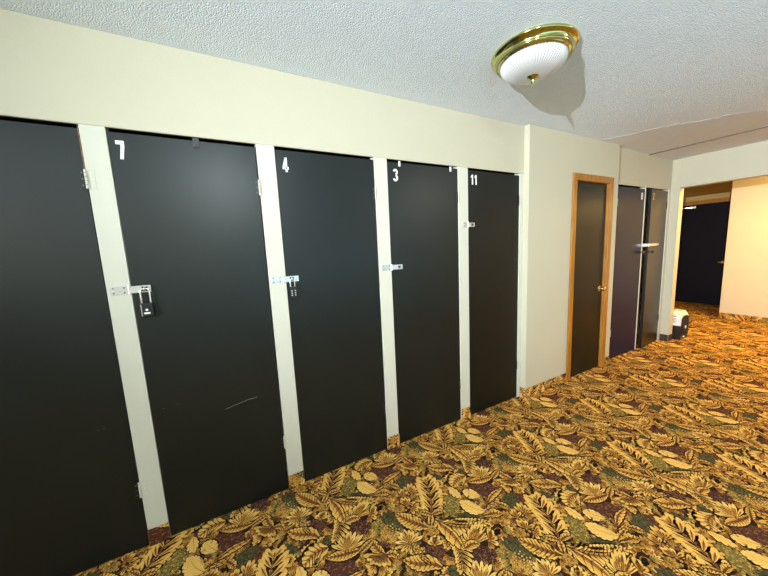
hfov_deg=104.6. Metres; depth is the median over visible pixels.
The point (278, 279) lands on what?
hasp
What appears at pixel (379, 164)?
trim
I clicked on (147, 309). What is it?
padlock
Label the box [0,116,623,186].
trim
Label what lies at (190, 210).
door
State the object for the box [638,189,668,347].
door
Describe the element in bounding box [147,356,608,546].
baseboard
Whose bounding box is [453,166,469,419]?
trim
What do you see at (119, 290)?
hasp
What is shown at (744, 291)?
wall
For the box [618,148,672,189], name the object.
wall
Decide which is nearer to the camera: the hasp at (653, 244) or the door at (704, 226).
the hasp at (653, 244)
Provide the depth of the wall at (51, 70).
1.51 m
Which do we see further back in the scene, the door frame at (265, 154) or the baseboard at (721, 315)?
the baseboard at (721, 315)
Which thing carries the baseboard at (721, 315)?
attached to the wall at (744, 291)
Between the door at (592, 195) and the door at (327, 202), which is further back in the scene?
the door at (592, 195)
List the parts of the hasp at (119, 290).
post plate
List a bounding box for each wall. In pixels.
[0,8,523,173]
[520,124,619,388]
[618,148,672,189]
[623,140,767,340]
[683,181,732,205]
[719,176,767,317]
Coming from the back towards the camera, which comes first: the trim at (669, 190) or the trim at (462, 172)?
the trim at (669, 190)
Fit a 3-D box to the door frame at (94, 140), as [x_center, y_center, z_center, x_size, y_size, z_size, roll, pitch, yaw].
[-1.260,0.309,1.477,0.090,2.123,0.061,-7,9,-28]
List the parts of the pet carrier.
wire door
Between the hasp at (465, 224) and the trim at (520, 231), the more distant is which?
the trim at (520, 231)
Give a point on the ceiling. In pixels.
(668, 79)
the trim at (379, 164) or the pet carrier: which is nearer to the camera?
the trim at (379, 164)
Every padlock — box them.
[139,288,154,316]
[289,278,296,297]
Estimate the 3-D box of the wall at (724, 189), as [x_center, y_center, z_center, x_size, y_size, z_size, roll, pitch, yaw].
[6.773,-1.024,6.358,0.100,2.723,1.400,-7,9,-28]
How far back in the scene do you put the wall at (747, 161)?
3.90 m
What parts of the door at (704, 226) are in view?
frame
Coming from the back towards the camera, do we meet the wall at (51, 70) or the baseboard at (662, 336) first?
the baseboard at (662, 336)
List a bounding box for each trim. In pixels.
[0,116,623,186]
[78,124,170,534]
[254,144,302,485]
[370,157,398,448]
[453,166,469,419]
[514,173,522,396]
[634,187,645,348]
[657,188,670,339]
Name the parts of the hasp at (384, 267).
post plate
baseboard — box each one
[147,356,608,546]
[659,334,672,340]
[718,312,767,323]
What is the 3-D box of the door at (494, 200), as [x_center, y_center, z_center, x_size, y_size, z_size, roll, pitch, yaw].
[0.989,0.061,2.639,0.640,2.078,0.046,-7,9,-28]
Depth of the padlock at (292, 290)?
1.77 m
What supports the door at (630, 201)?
in the wall at (638, 169)
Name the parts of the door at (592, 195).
knob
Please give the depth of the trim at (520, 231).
2.76 m
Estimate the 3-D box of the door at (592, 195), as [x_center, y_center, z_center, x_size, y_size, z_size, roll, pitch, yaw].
[2.211,-0.102,3.218,0.742,2.146,0.121,-7,9,-28]
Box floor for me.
[73,301,767,575]
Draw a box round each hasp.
[109,285,150,295]
[271,276,298,283]
[381,264,402,270]
[463,222,474,226]
[642,243,658,246]
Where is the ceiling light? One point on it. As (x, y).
(531, 56)
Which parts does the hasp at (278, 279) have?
post plate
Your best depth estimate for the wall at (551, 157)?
2.86 m
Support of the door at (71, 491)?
in the wall at (51, 70)
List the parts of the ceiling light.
lamp shade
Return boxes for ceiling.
[0,0,767,159]
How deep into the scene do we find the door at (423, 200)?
2.27 m
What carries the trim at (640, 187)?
attached to the wall at (638, 169)
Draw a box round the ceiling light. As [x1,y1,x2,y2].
[491,23,579,85]
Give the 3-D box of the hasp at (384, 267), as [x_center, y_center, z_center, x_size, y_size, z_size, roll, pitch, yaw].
[0.063,-0.145,2.090,0.168,0.042,0.028,-7,9,-28]
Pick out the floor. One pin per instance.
(652, 460)
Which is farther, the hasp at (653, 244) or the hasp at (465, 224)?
the hasp at (653, 244)
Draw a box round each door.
[0,120,148,575]
[107,131,289,535]
[274,149,389,481]
[387,161,463,442]
[468,170,521,414]
[566,172,613,381]
[609,186,644,358]
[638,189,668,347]
[675,197,730,304]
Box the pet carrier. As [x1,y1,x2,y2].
[672,309,689,339]

